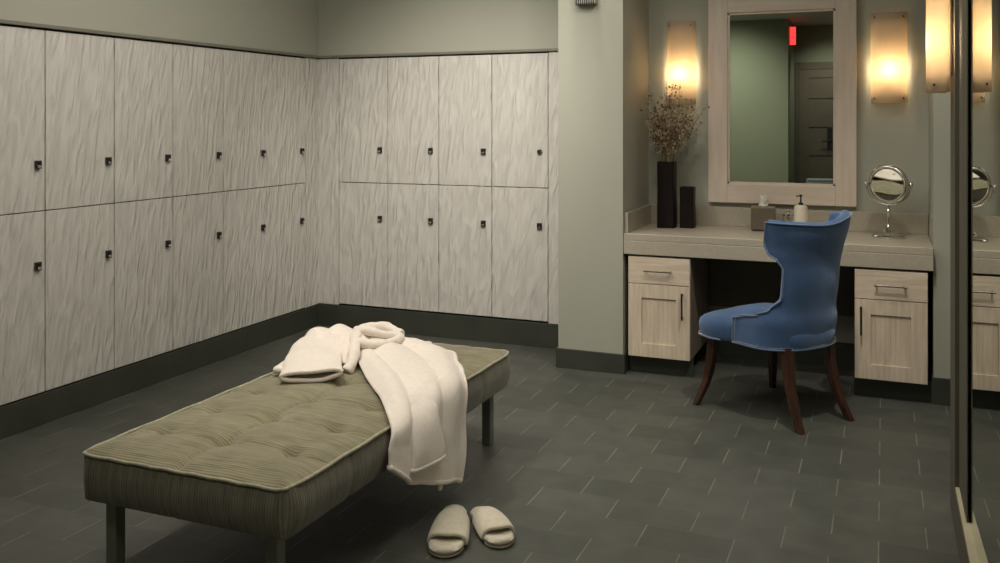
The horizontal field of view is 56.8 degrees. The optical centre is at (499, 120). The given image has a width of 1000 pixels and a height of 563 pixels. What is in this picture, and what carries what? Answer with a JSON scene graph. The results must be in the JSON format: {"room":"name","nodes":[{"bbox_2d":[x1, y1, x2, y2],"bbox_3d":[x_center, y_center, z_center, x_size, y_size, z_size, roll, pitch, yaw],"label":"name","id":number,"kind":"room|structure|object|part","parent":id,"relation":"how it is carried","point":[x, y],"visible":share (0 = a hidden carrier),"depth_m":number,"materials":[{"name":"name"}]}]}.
{"room":"changing room","nodes":[
{"label":"changing room","id":0,"kind":"room"},
{"bbox_2d":[0,0,318,55],"bbox_3d":[-2.726,0.025,3.514,0.570,2.750,7.600,0,0,23],"label":"wall","id":1,"kind":"structure","parent":0,"point":[292,26],"depth_m":5.21,"materials":[{"name":"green paint"}]},
{"bbox_2d":[0,304,318,439],"bbox_3d":[-2.797,1.329,3.213,0.469,0.142,6.989,0,0,23],"label":"baseboard","id":2,"kind":"structure","parent":1,"relation":"attached to","point":[21,415],"depth_m":4.84,"materials":[{"name":"tile"}]},
{"bbox_2d":[0,211,44,404],"bbox_3d":[-2.359,0.834,4.161,0.422,0.834,0.411,0,0,23],"label":"locker","id":3,"kind":"object","parent":2,"relation":"on","point":[22,235],"visible":0.99,"depth_m":4.17,"materials":[{"name":"laminate"}]},
{"bbox_2d":[0,26,44,214],"bbox_3d":[-2.359,-0.004,4.161,0.422,0.833,0.411,0,0,23],"label":"locker","id":4,"kind":"object","parent":3,"relation":"on","point":[22,50],"visible":1,"depth_m":4.17,"materials":[{"name":"laminate"}]},
{"bbox_2d":[42,204,113,390],"bbox_3d":[-2.199,0.834,4.546,0.422,0.834,0.411,0,0,23],"label":"locker","id":5,"kind":"object","parent":2,"relation":"on","point":[79,241],"visible":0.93,"depth_m":4.46,"materials":[{"name":"laminate"}]},
{"bbox_2d":[44,30,113,209],"bbox_3d":[-2.199,-0.004,4.546,0.422,0.833,0.411,0,0,23],"label":"locker","id":6,"kind":"object","parent":5,"relation":"on","point":[79,68],"visible":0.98,"depth_m":4.46,"materials":[{"name":"laminate"}]},
{"bbox_2d":[108,197,172,368],"bbox_3d":[-2.039,0.834,4.931,0.422,0.834,0.411,0,0,23],"label":"locker","id":7,"kind":"object","parent":2,"relation":"on","point":[143,229],"visible":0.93,"depth_m":4.84,"materials":[{"name":"laminate"}]},
{"bbox_2d":[114,38,172,202],"bbox_3d":[-2.039,-0.004,4.931,0.422,0.833,0.411,0,0,23],"label":"locker","id":8,"kind":"object","parent":7,"relation":"on","point":[143,70],"visible":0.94,"depth_m":4.84,"materials":[{"name":"laminate"}]},
{"bbox_2d":[172,192,222,349],"bbox_3d":[-1.880,0.834,5.315,0.422,0.834,0.411,0,0,23],"label":"locker","id":9,"kind":"object","parent":2,"relation":"on","point":[197,218],"visible":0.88,"depth_m":5.24,"materials":[{"name":"laminate"}]},
{"bbox_2d":[172,44,222,196],"bbox_3d":[-1.880,-0.004,5.315,0.422,0.833,0.411,0,0,23],"label":"locker","id":10,"kind":"object","parent":9,"relation":"on","point":[197,71],"visible":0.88,"depth_m":5.24,"materials":[{"name":"laminate"}]},
{"bbox_2d":[221,187,266,333],"bbox_3d":[-1.720,0.834,5.700,0.422,0.834,0.411,0,0,23],"label":"locker","id":11,"kind":"object","parent":2,"relation":"on","point":[244,210],"visible":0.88,"depth_m":5.61,"materials":[{"name":"laminate"}]},
{"bbox_2d":[223,50,266,190],"bbox_3d":[-1.720,-0.004,5.700,0.422,0.833,0.411,0,0,23],"label":"locker","id":12,"kind":"object","parent":11,"relation":"on","point":[244,73],"visible":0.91,"depth_m":5.61,"materials":[{"name":"laminate"}]},
{"bbox_2d":[267,183,304,319],"bbox_3d":[-1.560,0.834,6.085,0.422,0.834,0.411,0,0,23],"label":"locker","id":13,"kind":"object","parent":2,"relation":"on","point":[285,203],"visible":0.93,"depth_m":6.00,"materials":[{"name":"laminate"}]},
{"bbox_2d":[267,54,304,186],"bbox_3d":[-1.560,-0.004,6.085,0.422,0.833,0.411,0,0,23],"label":"locker","id":14,"kind":"object","parent":13,"relation":"on","point":[285,75],"visible":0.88,"depth_m":6.00,"materials":[{"name":"laminate"}]},
{"bbox_2d":[0,19,557,58],"bbox_3d":[-1.852,-0.438,2.989,2.287,0.017,7.300,0,0,23],"label":"trim","id":15,"kind":"structure","parent":1,"relation":"attached to","point":[3,22],"depth_m":5.55,"materials":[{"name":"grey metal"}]},
{"bbox_2d":[319,0,557,55],"bbox_3d":[-0.484,0.025,6.335,2.348,2.750,0.570,0,0,23],"label":"wall","id":16,"kind":"structure","parent":0,"point":[346,27],"depth_m":6.00,"materials":[{"name":"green paint"}]},
{"bbox_2d":[305,52,557,323],"bbox_3d":[-0.420,0.413,5.939,1.901,1.679,0.182,0,0,23],"label":"filler panel","id":17,"kind":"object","parent":16,"relation":"attached to","point":[322,182],"depth_m":6.29,"materials":[{"name":"laminate"}]},
{"bbox_2d":[318,303,557,348],"bbox_3d":[-0.369,1.325,6.152,1.971,0.150,0.319,0,0,23],"label":"baseboard","id":18,"kind":"structure","parent":16,"relation":"attached to","point":[544,334],"depth_m":5.96,"materials":[{"name":"tile"}]},
{"bbox_2d":[339,182,390,306],"bbox_3d":[-0.847,0.828,6.387,0.373,0.822,0.422,0,0,23],"label":"locker","id":19,"kind":"object","parent":18,"relation":"on","point":[363,207],"visible":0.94,"depth_m":6.21,"materials":[{"name":"laminate"}]},
{"bbox_2d":[339,58,387,182],"bbox_3d":[-0.847,-0.004,6.387,0.373,0.833,0.422,0,0,23],"label":"locker","id":20,"kind":"object","parent":19,"relation":"on","point":[363,83],"visible":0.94,"depth_m":6.21,"materials":[{"name":"laminate"}]},
{"bbox_2d":[388,183,438,311],"bbox_3d":[-0.499,0.828,6.242,0.373,0.822,0.422,0,0,23],"label":"locker","id":21,"kind":"object","parent":18,"relation":"on","point":[413,209],"visible":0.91,"depth_m":6.06,"materials":[{"name":"laminate"}]},
{"bbox_2d":[388,56,438,184],"bbox_3d":[-0.499,-0.004,6.242,0.373,0.833,0.422,0,0,23],"label":"locker","id":22,"kind":"object","parent":21,"relation":"on","point":[413,82],"visible":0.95,"depth_m":6.06,"materials":[{"name":"laminate"}]},
{"bbox_2d":[439,185,494,316],"bbox_3d":[-0.152,0.828,6.098,0.370,0.822,0.422,0,0,23],"label":"locker","id":23,"kind":"object","parent":18,"relation":"on","point":[465,212],"visible":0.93,"depth_m":5.92,"materials":[{"name":"laminate"}]},
{"bbox_2d":[439,55,491,185],"bbox_3d":[-0.152,-0.004,6.098,0.370,0.833,0.422,0,0,23],"label":"locker","id":24,"kind":"object","parent":23,"relation":"on","point":[465,82],"visible":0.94,"depth_m":5.92,"materials":[{"name":"laminate"}]},
{"bbox_2d":[492,186,547,321],"bbox_3d":[0.195,0.828,5.954,0.374,0.822,0.422,0,0,23],"label":"locker","id":25,"kind":"object","parent":18,"relation":"on","point":[519,214],"visible":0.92,"depth_m":5.78,"materials":[{"name":"laminate"}]},
{"bbox_2d":[492,53,547,187],"bbox_3d":[0.197,-0.004,5.961,0.374,0.833,0.408,0,0,23],"label":"locker","id":26,"kind":"object","parent":25,"relation":"on","point":[519,81],"visible":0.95,"depth_m":5.78,"materials":[{"name":"laminate"}]},
{"bbox_2d":[0,325,959,562],"bbox_3d":[-0.983,1.450,1.545,5.400,0.100,10.100,0,0,23],"label":"floor","id":27,"kind":"structure","parent":0,"point":[584,466],"depth_m":3.59,"materials":[{"name":"tile"}]},
{"bbox_2d":[82,343,509,562],"bbox_3d":[-0.613,1.188,3.414,0.776,0.422,1.670,0,0,23],"label":"upholstered bench","id":28,"kind":"object","parent":27,"relation":"on","point":[267,456],"visible":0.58,"depth_m":2.81,"materials":[{"name":"green fabric"}]},
{"bbox_3d":[-1.178,1.274,2.835,0.040,0.251,0.040,0,0,23],"label":"leg","id":29,"kind":"part","parent":28,"relation":"part of","materials":[{"name":"metal"}]},
{"bbox_3d":[-0.633,1.274,2.609,0.040,0.251,0.040,0,0,23],"label":"leg","id":30,"kind":"part","parent":28,"relation":"part of","materials":[{"name":"metal"}]},
{"bbox_3d":[-0.613,1.004,3.414,0.750,0.055,1.643,0,0,23],"label":"seat","id":31,"kind":"part","parent":28,"relation":"part of","materials":[{"name":"fabric"}]},
{"bbox_2d":[273,321,467,490],"bbox_3d":[-0.458,1.095,3.599,0.754,0.471,1.089,0,0,-44],"label":"bathrobe","id":32,"kind":"object","parent":28,"relation":"on","point":[421,386],"visible":1,"depth_m":3.41,"materials":[{"name":"beige fabric"}]},
{"bbox_3d":[-0.053,1.274,4.006,0.040,0.251,0.040,0,0,23],"label":"leg","id":33,"kind":"part","parent":28,"relation":"part of","materials":[{"name":"metal"}]},
{"bbox_2d":[427,504,469,558],"bbox_3d":[-0.167,1.365,3.128,0.136,0.068,0.354,0,0,4],"label":"slipper","id":34,"kind":"object","parent":27,"relation":"on","point":[448,535],"visible":1,"depth_m":3.03,"materials":[{"name":"beige fabric"}]},
{"bbox_2d":[470,506,514,548],"bbox_3d":[-0.030,1.365,3.155,0.121,0.068,0.284,0,0,-18],"label":"slipper","id":35,"kind":"object","parent":27,"relation":"on","point":[492,526],"visible":1,"depth_m":3.08,"materials":[{"name":"beige fabric"}]},
{"bbox_2d":[630,355,693,376],"bbox_3d":[0.894,1.348,5.127,0.356,0.104,0.015,0,0,23],"label":"trim","id":36,"kind":"structure","parent":27,"relation":"on","point":[637,363],"depth_m":5.12,"materials":[{"name":"tile"}]},
{"bbox_2d":[628,254,707,360],"bbox_3d":[0.968,1.020,5.297,0.343,0.551,0.593,0,0,23],"label":"vanity cabinet","id":37,"kind":"object","parent":27,"relation":"on","point":[668,295],"visible":0.99,"depth_m":5.07,"materials":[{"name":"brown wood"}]},
{"bbox_3d":[0.860,0.820,5.039,0.154,0.010,0.034,0,0,23],"label":"handle","id":38,"kind":"part","parent":37,"relation":"part of","materials":[{"name":"metal"}]},
{"bbox_3d":[0.870,0.821,5.063,0.339,0.145,0.019,0,0,23],"label":"drawer","id":39,"kind":"part","parent":37,"relation":"part of","materials":[{"name":"brown wood"}]},
{"bbox_3d":[0.870,1.097,5.063,0.339,0.399,0.019,0,0,23],"label":"door","id":40,"kind":"part","parent":37,"relation":"part of","materials":[{"name":"brown wood"}]},
{"bbox_3d":[0.871,1.097,5.064,0.189,0.249,0.006,0,0,23],"label":"door panel","id":41,"kind":"part","parent":37,"relation":"part of","materials":[{"name":"brown wood"}]},
{"bbox_3d":[0.982,1.002,4.989,0.010,0.144,0.034,0,0,23],"label":"handle","id":42,"kind":"part","parent":37,"relation":"part of","materials":[{"name":"metal"}]},
{"bbox_2d":[624,204,933,270],"bbox_3d":[1.519,0.623,5.104,1.557,0.226,0.603,0,0,23],"label":"countertop","id":43,"kind":"structure","parent":37,"relation":"on","point":[726,233],"depth_m":5.06,"materials":[{"name":"beige stone"}]},
{"bbox_2d":[657,161,676,228],"bbox_3d":[0.977,0.429,5.409,0.098,0.385,0.098,0,0,23],"label":"vase","id":44,"kind":"object","parent":43,"relation":"on","point":[666,171],"visible":0.98,"depth_m":5.37,"materials":[{"name":"brown ceramic"}]},
{"bbox_2d":[640,81,709,161],"bbox_3d":[1.016,0.161,5.376,0.411,0.803,0.312,0,0,23],"label":"bunch","id":45,"kind":"object","parent":44,"relation":"in","point":[666,148],"visible":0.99,"depth_m":5.39,"materials":[{"name":"brown plant"}]},
{"bbox_3d":[0.911,0.179,5.389,0.094,0.767,0.143,0,0,23],"label":"stem","id":46,"kind":"part","parent":45,"relation":"part of","materials":[{"name":"brown plant"}]},
{"bbox_3d":[0.950,0.247,5.344,0.073,0.630,0.127,0,0,23],"label":"stem","id":47,"kind":"part","parent":45,"relation":"part of","materials":[{"name":"brown plant"}]},
{"bbox_3d":[0.993,0.161,5.366,0.099,0.803,0.122,0,0,23],"label":"stem","id":48,"kind":"part","parent":45,"relation":"part of","materials":[{"name":"brown plant"}]},
{"bbox_3d":[0.981,0.255,5.312,0.117,0.613,0.159,0,0,23],"label":"stem","id":49,"kind":"part","parent":45,"relation":"part of","materials":[{"name":"brown plant"}]},
{"bbox_3d":[1.026,0.161,5.359,0.099,0.802,0.054,0,0,23],"label":"stem","id":50,"kind":"part","parent":45,"relation":"part of","materials":[{"name":"brown plant"}]},
{"bbox_3d":[1.031,0.241,5.347,0.194,0.643,0.113,0,0,23],"label":"stem","id":51,"kind":"part","parent":45,"relation":"part of","materials":[{"name":"brown plant"}]},
{"bbox_3d":[1.064,0.262,5.321,0.194,0.600,0.102,0,0,23],"label":"stem","id":52,"kind":"part","parent":45,"relation":"part of","materials":[{"name":"brown plant"}]},
{"bbox_2d":[680,186,695,227],"bbox_3d":[1.095,0.502,5.398,0.080,0.238,0.080,0,0,23],"label":"vase","id":53,"kind":"object","parent":43,"relation":"on","point":[687,193],"visible":1,"depth_m":5.36,"materials":[{"name":"brown ceramic"}]},
{"bbox_2d":[751,195,775,230],"bbox_3d":[1.499,0.521,5.268,0.134,0.200,0.124,0,0,16],"label":"tissue box","id":54,"kind":"object","parent":43,"relation":"on","point":[761,213],"visible":0.97,"depth_m":5.21,"materials":[{"name":"beige plastic"}]},
{"bbox_2d":[782,210,793,220],"bbox_3d":[1.630,0.562,5.224,0.066,0.120,0.066,0,0,23],"label":"jar","id":55,"kind":"object","parent":43,"relation":"on","point":[788,216],"visible":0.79,"depth_m":5.20,"materials":[{"name":"clear glass"}]},
{"bbox_3d":[1.630,0.517,5.224,0.066,0.031,0.066,0,0,23],"label":"lid","id":56,"kind":"part","parent":55,"relation":"part of","materials":[{"name":"silver metal"}]},
{"bbox_2d":[793,195,807,221],"bbox_3d":[1.675,0.516,5.151,0.084,0.212,0.084,0,0,23],"label":"lotion bottle","id":57,"kind":"object","parent":43,"relation":"on","point":[800,210],"visible":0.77,"depth_m":5.12,"materials":[{"name":"beige plastic"}]},
{"bbox_2d":[864,164,912,238],"bbox_3d":[2.075,0.426,4.942,0.165,0.390,0.200,0,0,-21],"label":"mirror","id":58,"kind":"object","parent":43,"relation":"on","point":[888,184],"visible":1,"depth_m":4.93,"materials":[{"name":"silver metal"}]},
{"bbox_2d":[872,169,902,199],"bbox_3d":[2.067,0.339,4.933,0.176,0.176,0.002,0,6,45],"label":"mirror glass","id":59,"kind":"object","parent":58,"relation":"attached to","point":[887,184],"depth_m":4.93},
{"bbox_3d":[2.075,0.513,4.942,0.028,0.118,0.028,0,0,31],"label":"stem","id":60,"kind":"part","parent":58,"relation":"part of","materials":[{"name":"silver metal"}]},
{"bbox_2d":[693,210,853,434],"bbox_3d":[1.347,0.909,4.483,0.578,0.980,0.675,0,0,-32],"label":"upholstered chair","id":61,"kind":"object","parent":27,"relation":"on","point":[808,255],"visible":1,"depth_m":4.24,"materials":[{"name":"blue fabric"}]},
{"bbox_3d":[1.020,1.220,4.556,0.136,0.359,0.064,0,0,-5],"label":"leg","id":62,"kind":"part","parent":61,"relation":"part of","materials":[{"name":"brown wood"}]},
{"bbox_3d":[1.323,0.988,4.521,0.553,0.156,0.577,0,0,-32],"label":"seat","id":63,"kind":"part","parent":61,"relation":"part of","materials":[{"name":"blue fabric"}]},
{"bbox_3d":[1.420,1.220,4.810,0.064,0.359,0.136,0,0,30],"label":"leg","id":64,"kind":"part","parent":61,"relation":"part of","materials":[{"name":"brown wood"}]},
{"bbox_3d":[1.395,1.042,4.407,0.509,0.007,0.302,0,0,-32],"label":"nailhead trim","id":65,"kind":"part","parent":61,"relation":"part of","materials":[{"name":"silver metal"}]},
{"bbox_3d":[1.417,0.734,4.373,0.496,0.629,0.400,0,0,-32],"label":"backrest","id":66,"kind":"part","parent":61,"relation":"part of","materials":[{"name":"blue fabric"}]},
{"bbox_3d":[1.334,1.220,4.202,0.061,0.359,0.159,0,0,-22],"label":"leg","id":67,"kind":"part","parent":61,"relation":"part of","materials":[{"name":"brown wood"}]},
{"bbox_3d":[1.587,1.220,4.363,0.059,0.359,0.156,0,0,-41],"label":"leg","id":68,"kind":"part","parent":61,"relation":"part of","materials":[{"name":"brown wood"}]},
{"bbox_2d":[855,267,927,384],"bbox_3d":[2.047,1.020,4.849,0.338,0.551,0.593,0,0,23],"label":"vanity cabinet","id":69,"kind":"object","parent":27,"relation":"on","point":[891,305],"visible":0.98,"depth_m":4.61,"materials":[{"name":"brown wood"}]},
{"bbox_3d":[1.813,1.002,4.644,0.010,0.144,0.034,0,0,23],"label":"handle","id":70,"kind":"part","parent":69,"relation":"part of","materials":[{"name":"metal"}]},
{"bbox_3d":[1.940,0.820,4.591,0.154,0.010,0.034,0,0,23],"label":"handle","id":71,"kind":"part","parent":69,"relation":"part of","materials":[{"name":"metal"}]},
{"bbox_3d":[1.950,1.097,4.616,0.184,0.249,0.006,0,0,23],"label":"door panel","id":72,"kind":"part","parent":69,"relation":"part of","materials":[{"name":"brown wood"}]},
{"bbox_3d":[1.949,0.821,4.615,0.334,0.145,0.019,0,0,23],"label":"drawer","id":73,"kind":"part","parent":69,"relation":"part of","materials":[{"name":"brown wood"}]},
{"bbox_2d":[558,0,648,353],"bbox_3d":[0.671,0.025,5.590,0.377,2.750,0.860,0,0,23],"label":"wall pillar","id":74,"kind":"structure","parent":0,"point":[603,47],"depth_m":5.21,"materials":[{"name":"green paint"}]},
{"bbox_2d":[575,0,596,5],"bbox_3d":[0.480,-0.703,5.173,0.120,0.114,0.056,0,0,23],"label":"wall lamp","id":75,"kind":"object","parent":74,"relation":"attached to","point":[577,2],"depth_m":5.15,"materials":[{"name":"silver metal"}]},
{"bbox_2d":[556,347,629,373],"bbox_3d":[0.581,1.345,5.372,0.401,0.109,0.412,0,0,23],"label":"baseboard","id":76,"kind":"structure","parent":74,"relation":"attached to","point":[605,362],"depth_m":5.18,"materials":[{"name":"tile"}]},
{"bbox_2d":[649,0,928,349],"bbox_3d":[1.763,0.025,5.467,1.735,2.750,0.250,0,0,23],"label":"wall","id":77,"kind":"structure","parent":0,"point":[896,134],"depth_m":5.21,"materials":[{"name":"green paint"}]},
{"bbox_2d":[667,20,695,103],"bbox_3d":[1.087,-0.350,5.566,0.169,0.500,0.084,0,0,23],"label":"wall sconce","id":78,"kind":"object","parent":77,"relation":"attached to","point":[681,35],"visible":0.91,"depth_m":5.53,"materials":[{"name":"beige glass"}]},
{"bbox_2d":[624,204,927,234],"bbox_3d":[1.522,0.566,5.114,1.557,0.112,0.583,0,0,23],"label":"backsplash","id":79,"kind":"structure","parent":77,"relation":"attached to","point":[906,223],"depth_m":5.28,"materials":[{"name":"beige stone"}]},
{"bbox_2d":[709,259,854,316],"bbox_3d":[1.631,0.920,5.369,0.820,0.360,0.028,0,0,23],"label":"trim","id":80,"kind":"structure","parent":77,"relation":"attached to","point":[732,283],"depth_m":5.42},
{"bbox_2d":[708,0,856,206],"bbox_3d":[1.627,-0.134,5.366,0.825,1.232,0.039,0,0,23],"label":"vanity mirror","id":81,"kind":"object","parent":77,"relation":"attached to","point":[782,74],"visible":1,"depth_m":5.36,"materials":[{"name":"beige wood"}]},
{"bbox_3d":[1.627,-0.694,5.366,0.601,0.112,0.039,0,0,23],"label":"frame rail","id":82,"kind":"part","parent":81,"relation":"part of","materials":[{"name":"wood"}]},
{"bbox_3d":[1.627,0.426,5.366,0.601,0.112,0.039,0,0,23],"label":"frame rail","id":83,"kind":"part","parent":81,"relation":"part of","materials":[{"name":"wood"}]},
{"bbox_3d":[1.629,-0.134,5.369,0.601,1.008,0.006,0,0,23],"label":"glass","id":84,"kind":"part","parent":81,"relation":"part of","materials":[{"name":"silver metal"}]},
{"bbox_2d":[696,340,928,375],"bbox_3d":[1.643,1.329,5.386,1.548,0.142,0.032,0,0,23],"label":"baseboard","id":85,"kind":"structure","parent":77,"relation":"attached to","point":[845,352],"depth_m":5.33,"materials":[{"name":"tile"}]},
{"bbox_2d":[871,12,906,102],"bbox_3d":[2.154,-0.350,5.123,0.189,0.500,0.084,0,0,23],"label":"wall sconce","id":86,"kind":"object","parent":77,"relation":"attached to","point":[888,29],"visible":1,"depth_m":5.09,"materials":[{"name":"beige glass"}]},
{"bbox_2d":[929,92,949,380],"bbox_3d":[1.056,0.025,1.727,0.174,2.750,7.200,0,0,23],"label":"wall","id":87,"kind":"structure","parent":0,"point":[939,103],"depth_m":4.57,"materials":[{"name":"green paint"}]},
{"bbox_2d":[854,373,931,402],"bbox_3d":[1.984,1.348,4.674,0.364,0.104,0.015,0,0,23],"label":"trim","id":88,"kind":"structure","parent":87,"relation":"attached to","point":[867,387],"depth_m":4.67,"materials":[{"name":"tile"}]},
{"bbox_2d":[930,370,949,405],"bbox_3d":[1.965,1.334,4.019,0.112,0.132,1.470,0,0,23],"label":"baseboard","id":89,"kind":"structure","parent":87,"relation":"attached to","point":[940,387],"depth_m":4.56,"materials":[{"name":"tile"}]},
{"bbox_2d":[950,467,969,562],"bbox_3d":[0.729,1.325,1.062,0.088,0.150,4.920,0,0,23],"label":"trim","id":90,"kind":"structure","parent":87,"relation":"attached to","point":[957,522],"depth_m":3.02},
{"bbox_2d":[955,487,978,562],"bbox_3d":[0.665,1.247,0.969,0.038,0.006,4.700,0,0,23],"label":"trim","id":91,"kind":"structure","parent":87,"relation":"attached to","point":[972,553],"depth_m":2.78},
{"bbox_2d":[950,0,999,562],"bbox_3d":[0.767,-0.050,1.154,0.088,2.599,4.720,0,0,23],"label":"wall mirror","id":92,"kind":"object","parent":87,"relation":"attached to","point":[975,79],"visible":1,"depth_m":2.65,"materials":[{"name":"mirror"}]},
{"bbox_2d":[926,0,952,92],"bbox_3d":[1.545,-0.350,3.256,0.084,0.500,0.194,0,0,23],"label":"wall sconce","id":93,"kind":"object","parent":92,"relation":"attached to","point":[939,13],"visible":1,"depth_m":3.18,"materials":[{"name":"beige glass"}]},
{"bbox_3d":[1.609,-0.050,3.236,0.046,2.599,0.228,0,0,23],"label":"post","id":94,"kind":"part","parent":92,"relation":"part of","materials":[{"name":"metal"}]},
{"bbox_3d":[0.729,-0.043,1.050,0.006,2.574,4.499,0,0,22],"label":"glass","id":95,"kind":"part","parent":92,"relation":"part of","materials":[{"name":"mirror"}]}
]}

